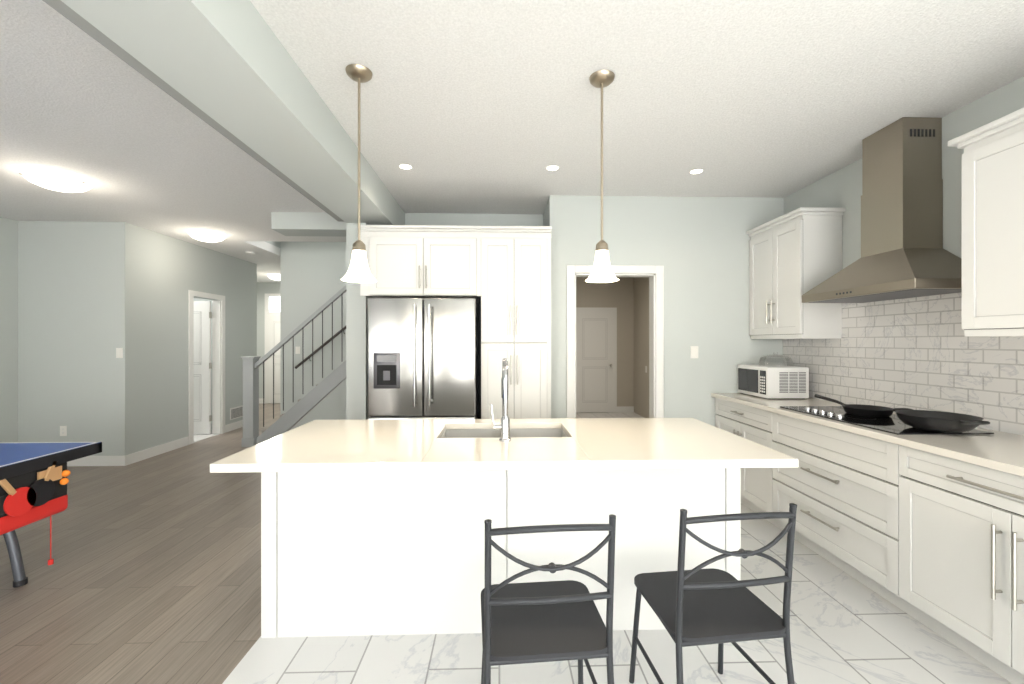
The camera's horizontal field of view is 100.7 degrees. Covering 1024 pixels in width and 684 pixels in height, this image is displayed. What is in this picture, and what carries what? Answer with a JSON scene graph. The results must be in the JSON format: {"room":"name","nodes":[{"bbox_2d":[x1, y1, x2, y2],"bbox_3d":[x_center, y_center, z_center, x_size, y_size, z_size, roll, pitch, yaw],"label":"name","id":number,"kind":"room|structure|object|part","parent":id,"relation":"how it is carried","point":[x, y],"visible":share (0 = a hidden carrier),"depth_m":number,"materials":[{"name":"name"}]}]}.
{"room":"kitchen","nodes":[
{"label":"kitchen","id":0,"kind":"room"},
{"bbox_2d":[0,403,279,683],"bbox_3d":[-1.748,1.460,3.599,8.920,0.100,12.740,0,0,-2],"label":"floor","id":1,"kind":"structure","parent":0,"point":[151,574],"depth_m":2.54,"materials":[{"name":"brown wood"}]},
{"bbox_2d":[0,442,101,587],"bbox_3d":[-3.397,0.954,1.368,1.765,0.912,2.748,0,0,-2],"label":"table","id":2,"kind":"object","parent":1,"relation":"on","point":[34,480],"visible":1,"depth_m":2.43,"materials":[{"name":"blue"}]},
{"bbox_2d":[241,285,345,446],"bbox_3d":[-2.308,-0.240,6.249,2.682,3.300,1.061,0,0,-2],"label":"stairs","id":3,"kind":"structure","parent":1,"relation":"on","point":[325,399],"depth_m":5.77,"materials":[{"name":"grey paint"}]},
{"bbox_3d":[-3.550,0.803,5.767,0.170,1.215,0.170,0,0,-2],"label":"newel rail","id":4,"kind":"part","parent":3,"relation":"part of","materials":[{"name":"grey paint"}]},
{"bbox_3d":[-2.220,-0.573,6.745,2.419,1.995,0.076,0,0,-2],"label":"wall handrail","id":5,"kind":"part","parent":3,"relation":"part of","materials":[{"name":"grey"}]},
{"bbox_2d":[368,298,476,419],"bbox_3d":[-0.780,0.518,4.011,0.912,1.784,0.948,0,0,-2],"label":"fridge","id":6,"kind":"object","parent":1,"relation":"on","point":[422,358],"visible":0.54,"depth_m":3.60,"materials":[{"name":"grey metal"}]},
{"bbox_2d":[261,470,740,637],"bbox_3d":[-0.043,0.963,2.338,2.316,0.895,0.577,0,0,-2],"label":"kitchen island","id":7,"kind":"object","parent":1,"relation":"on","point":[373,527],"depth_m":2.04,"materials":[{"name":"white wood"}]},
{"bbox_2d":[210,418,798,473],"bbox_3d":[-0.021,0.498,2.179,2.366,0.035,0.952,0,0,-2],"label":"island countertop","id":8,"kind":"structure","parent":7,"relation":"on","point":[373,446],"depth_m":1.91,"materials":[{"name":"white stone"}]},
{"bbox_2d":[490,358,513,441],"bbox_3d":[-0.057,0.280,2.157,0.103,0.400,0.235,0,0,-2],"label":"faucet","id":9,"kind":"object","parent":8,"relation":"on","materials":[{"name":"silver metal"}]},
{"bbox_2d":[442,426,569,437],"bbox_3d":[-0.041,0.610,2.322,0.698,0.213,0.394,0,0,-2],"label":"sink","id":10,"kind":"object","parent":8,"relation":"in","point":[451,431],"depth_m":2.51,"materials":[{"name":"silver metal"}]},
{"bbox_2d":[476,229,551,418],"bbox_3d":[0.008,0.216,4.160,0.667,2.390,0.756,0,0,-2],"label":"tall cabinet","id":11,"kind":"object","parent":1,"relation":"on","point":[501,275],"depth_m":3.79,"materials":[{"name":"white wood"}]},
{"bbox_2d":[481,514,615,683],"bbox_3d":[0.102,0.973,1.482,0.429,0.878,0.450,0,0,-5],"label":"chair","id":12,"kind":"object","parent":1,"relation":"on","point":[536,622],"visible":1,"depth_m":1.34,"materials":[{"name":"grey metal"}]},
{"bbox_2d":[194,412,1011,683],"bbox_3d":[-1.671,1.408,2.876,8.570,0.004,11.050,0,0,-2],"label":"tile floor","id":13,"kind":"structure","parent":1,"relation":"on","point":[845,628],"depth_m":1.91,"materials":[{"name":"tile"}]},
{"bbox_2d":[629,503,796,683],"bbox_3d":[0.717,0.973,1.567,0.429,0.878,0.450,0,0,-7],"label":"chair","id":14,"kind":"object","parent":1,"relation":"on","point":[697,605],"visible":1,"depth_m":1.43,"materials":[{"name":"grey metal"}]},
{"bbox_2d":[715,397,762,512],"bbox_3d":[2.257,0.962,3.592,0.665,0.895,0.846,0,0,-2],"label":"base cabinet","id":15,"kind":"object","parent":1,"relation":"on","point":[743,421],"depth_m":3.50,"materials":[{"name":"white wood"}]},
{"bbox_2d":[763,413,890,601],"bbox_3d":[2.285,0.962,2.670,0.665,0.895,1.128,0,0,-2],"label":"base cabinet","id":16,"kind":"object","parent":1,"relation":"on","point":[840,487],"depth_m":2.56,"materials":[{"name":"white wood"}]},
{"bbox_2d":[891,445,1023,683],"bbox_3d":[2.315,0.962,1.662,0.665,0.895,1.020,0,0,-2],"label":"base cabinet","id":17,"kind":"object","parent":1,"relation":"on","point":[927,531],"depth_m":1.87,"materials":[{"name":"white wood"}]},
{"bbox_2d":[711,393,1023,476],"bbox_3d":[2.283,0.497,2.135,0.700,0.035,3.760,0,0,-2],"label":"countertop","id":18,"kind":"structure","parent":17,"relation":"on","point":[1002,452],"depth_m":2.11,"materials":[{"name":"white stone"}]},
{"bbox_2d":[738,352,808,398],"bbox_3d":[2.299,0.285,3.764,0.360,0.389,0.453,0,0,-2],"label":"microwave","id":19,"kind":"object","parent":18,"relation":"on","point":[772,381],"visible":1,"depth_m":3.54,"materials":[{"name":"white"}]},
{"bbox_2d":[780,406,993,434],"bbox_3d":[2.237,0.464,2.658,0.520,0.032,0.920,0,0,-2],"label":"cooktop","id":20,"kind":"object","parent":18,"relation":"in","point":[894,424],"visible":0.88,"depth_m":2.55,"materials":[{"name":"black glass"}]},
{"bbox_2d":[814,394,893,416],"bbox_3d":[2.311,0.423,2.848,0.268,0.095,0.443,0,0,-2],"label":"pan","id":21,"kind":"object","parent":20,"relation":"on","point":[868,410],"visible":0.9,"depth_m":2.76,"materials":[{"name":"black metal"}]},
{"bbox_2d":[892,408,989,432],"bbox_3d":[2.288,0.429,2.284,0.340,0.082,0.439,0,0,-2],"label":"wok","id":22,"kind":"object","parent":20,"relation":"on","point":[940,421],"visible":1,"depth_m":2.23,"materials":[{"name":"black metal"}]},
{"bbox_2d":[0,76,1023,455],"bbox_3d":[-1.708,-0.790,3.601,8.840,4.400,12.740,0,0,-2],"label":"wall","id":23,"kind":"structure","parent":0,"point":[80,302],"depth_m":4.81,"materials":[{"name":"grey paint"}]},
{"bbox_2d":[60,426,66,435],"bbox_3d":[-5.096,1.011,4.816,0.075,0.115,0.007,0,0,-2],"label":"outlet","id":24,"kind":"object","parent":23,"relation":"attached to","point":[63,430],"visible":1,"depth_m":4.81,"materials":[{"name":"white plastic"}]},
{"bbox_2d":[116,348,122,357],"bbox_3d":[-4.476,0.125,4.834,0.075,0.115,0.008,0,0,-2],"label":"light switch","id":25,"kind":"object","parent":23,"relation":"attached to","point":[119,352],"depth_m":4.83,"materials":[{"name":"white plastic"}]},
{"bbox_2d":[194,301,211,433],"bbox_3d":[-4.965,0.389,6.447,0.760,2.018,0.052,0,0,-2],"label":"bathroom door","id":26,"kind":"structure","parent":23,"relation":"in","point":[202,367],"depth_m":6.44,"materials":[{"name":"white wood"}]},
{"bbox_2d":[230,405,242,419],"bbox_3d":[-4.473,1.145,6.912,0.009,0.190,0.379,0,0,-2],"label":"air vent","id":27,"kind":"object","parent":23,"relation":"in","point":[236,412],"visible":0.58,"depth_m":6.88,"materials":[{"name":"white metal"}]},
{"bbox_2d":[265,293,279,403],"bbox_3d":[-5.123,0.150,9.723,1.080,2.520,0.052,0,0,-2],"label":"front door","id":28,"kind":"structure","parent":23,"relation":"in","point":[272,320],"depth_m":9.69,"materials":[{"name":"white"}]},
{"bbox_2d":[295,347,299,353],"bbox_3d":[-3.408,0.131,6.747,0.075,0.115,0.008,0,0,-2],"label":"light switch","id":29,"kind":"object","parent":23,"relation":"attached to","point":[297,350],"depth_m":6.75,"materials":[{"name":"white plastic"}]},
{"bbox_2d":[67,265,663,465],"bbox_3d":[-1.708,0.346,3.601,8.600,2.127,12.500,0,0,-2],"label":"trim","id":30,"kind":"structure","parent":23,"relation":"attached to","point":[655,274],"depth_m":4.10,"materials":[{"name":"white wood"}]},
{"bbox_2d":[368,229,435,298],"bbox_3d":[-1.005,-0.695,4.130,0.534,0.568,0.756,0,0,-2],"label":"upper cabinet","id":31,"kind":"object","parent":23,"relation":"attached to","point":[399,260],"depth_m":3.76,"materials":[{"name":"white wood"}]},
{"bbox_2d":[432,229,475,298],"bbox_3d":[-0.573,-0.695,4.143,0.570,0.568,0.756,0,0,-2],"label":"upper cabinet","id":32,"kind":"object","parent":23,"relation":"attached to","point":[453,250],"depth_m":3.77,"materials":[{"name":"white wood"}]},
{"bbox_2d":[576,307,616,411],"bbox_3d":[1.655,0.360,8.435,0.885,2.100,0.133,0,0,-2],"label":"door","id":33,"kind":"structure","parent":23,"relation":"in","point":[596,359],"depth_m":8.46,"materials":[{"name":"white wood"}]},
{"bbox_2d":[690,346,697,357],"bbox_3d":[1.721,0.097,3.998,0.075,0.115,0.008,0,0,-2],"label":"light switch","id":34,"kind":"object","parent":23,"relation":"attached to","point":[693,351],"depth_m":4.00,"materials":[{"name":"white plastic"}]},
{"bbox_2d":[746,207,845,338],"bbox_3d":[2.401,-0.536,3.653,0.373,1.017,0.727,0,0,-2],"label":"upper cabinet","id":35,"kind":"object","parent":23,"relation":"attached to","point":[795,255],"visible":1,"depth_m":3.40,"materials":[{"name":"white wood"}]},
{"bbox_2d":[802,117,961,302],"bbox_3d":[2.387,-0.828,2.722,0.458,1.079,0.860,0,0,-2],"label":"range hood","id":36,"kind":"object","parent":23,"relation":"attached to","point":[904,254],"visible":0.98,"depth_m":2.58,"materials":[{"name":"silver metal"}]},
{"bbox_2d":[783,292,1023,434],"bbox_3d":[2.632,0.075,2.154,0.008,0.810,3.749,0,0,-2],"label":"tile backsplash","id":37,"kind":"structure","parent":23,"relation":"attached to","point":[920,353],"depth_m":2.72,"materials":[{"name":"tile"}]},
{"bbox_2d":[948,108,1023,336],"bbox_3d":[2.458,-0.536,1.723,0.373,1.017,0.985,0,0,-2],"label":"upper cabinet","id":38,"kind":"object","parent":23,"relation":"attached to","point":[993,230],"visible":1,"depth_m":2.03,"materials":[{"name":"white wood"}]},
{"bbox_2d":[0,0,1023,281],"bbox_3d":[-1.708,-2.230,3.601,8.840,1.720,12.740,0,0,-2],"label":"ceiling","id":39,"kind":"structure","parent":0,"point":[480,106],"depth_m":2.41,"materials":[{"name":"white paint"}]},
{"bbox_2d":[19,167,93,192],"bbox_3d":[-3.771,-1.317,3.528,0.428,0.098,0.420,0,0,-2],"label":"flush ceiling light","id":40,"kind":"object","parent":39,"relation":"attached to","point":[55,180],"visible":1,"depth_m":3.43,"materials":[{"name":"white glass"}]},
{"bbox_2d":[187,229,225,241],"bbox_3d":[-3.840,-1.317,5.349,0.408,0.098,0.400,0,0,-2],"label":"flush ceiling light","id":41,"kind":"object","parent":39,"relation":"attached to","point":[206,236],"visible":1,"depth_m":5.24,"materials":[{"name":"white glass"}]},
{"bbox_2d":[43,0,404,236],"bbox_3d":[-1.733,-1.238,1.069,1.400,0.264,7.440,0,0,-2],"label":"ceiling beam","id":42,"kind":"structure","parent":39,"relation":"attached to","point":[231,71],"depth_m":1.94,"materials":[{"name":"grey paint"}]},
{"bbox_2d":[245,251,254,254],"bbox_3d":[-3.970,-1.349,6.435,0.130,0.037,0.130,0,0,-2],"label":"smoke detector","id":43,"kind":"object","parent":39,"relation":"attached to","point":[250,252],"visible":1,"depth_m":6.39,"materials":[{"name":"white plastic"}]},
{"bbox_2d":[268,274,279,279],"bbox_3d":[-4.820,-1.317,8.707,0.347,0.098,0.340,0,0,-2],"label":"flush ceiling light","id":44,"kind":"object","parent":39,"relation":"attached to","point":[274,276],"visible":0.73,"depth_m":8.58,"materials":[{"name":"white glass"}]},
{"bbox_2d":[341,64,376,282],"bbox_3d":[-0.775,-0.840,2.150,0.172,1.056,0.172,0,0,-2],"label":"pendant light","id":45,"kind":"object","parent":39,"relation":"hanging from","point":[358,271],"visible":1,"depth_m":2.13,"materials":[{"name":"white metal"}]},
{"bbox_2d":[398,163,413,169],"bbox_3d":[-0.829,-1.366,3.305,0.123,0.006,0.123,0,0,-8],"label":"recessed light","id":46,"kind":"object","parent":39,"relation":"in","point":[404,166],"depth_m":3.30,"materials":[{"name":"white"}]},
{"bbox_2d":[545,165,560,170],"bbox_3d":[0.320,-1.366,3.331,0.123,0.006,0.123,0,0,-8],"label":"recessed light","id":47,"kind":"object","parent":39,"relation":"in","point":[550,167],"depth_m":3.33,"materials":[{"name":"white plastic"}]},
{"bbox_2d":[585,70,618,282],"bbox_3d":[0.466,-0.843,2.195,0.172,1.049,0.172,0,0,-2],"label":"pendant light","id":48,"kind":"object","parent":39,"relation":"hanging from","point":[602,272],"visible":0.98,"depth_m":2.17,"materials":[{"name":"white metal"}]},
{"bbox_2d":[688,168,704,174],"bbox_3d":[1.477,-1.366,3.398,0.123,0.006,0.123,0,0,-8],"label":"recessed light","id":49,"kind":"object","parent":39,"relation":"in","point":[699,170],"depth_m":3.40,"materials":[{"name":"white"}]}
]}

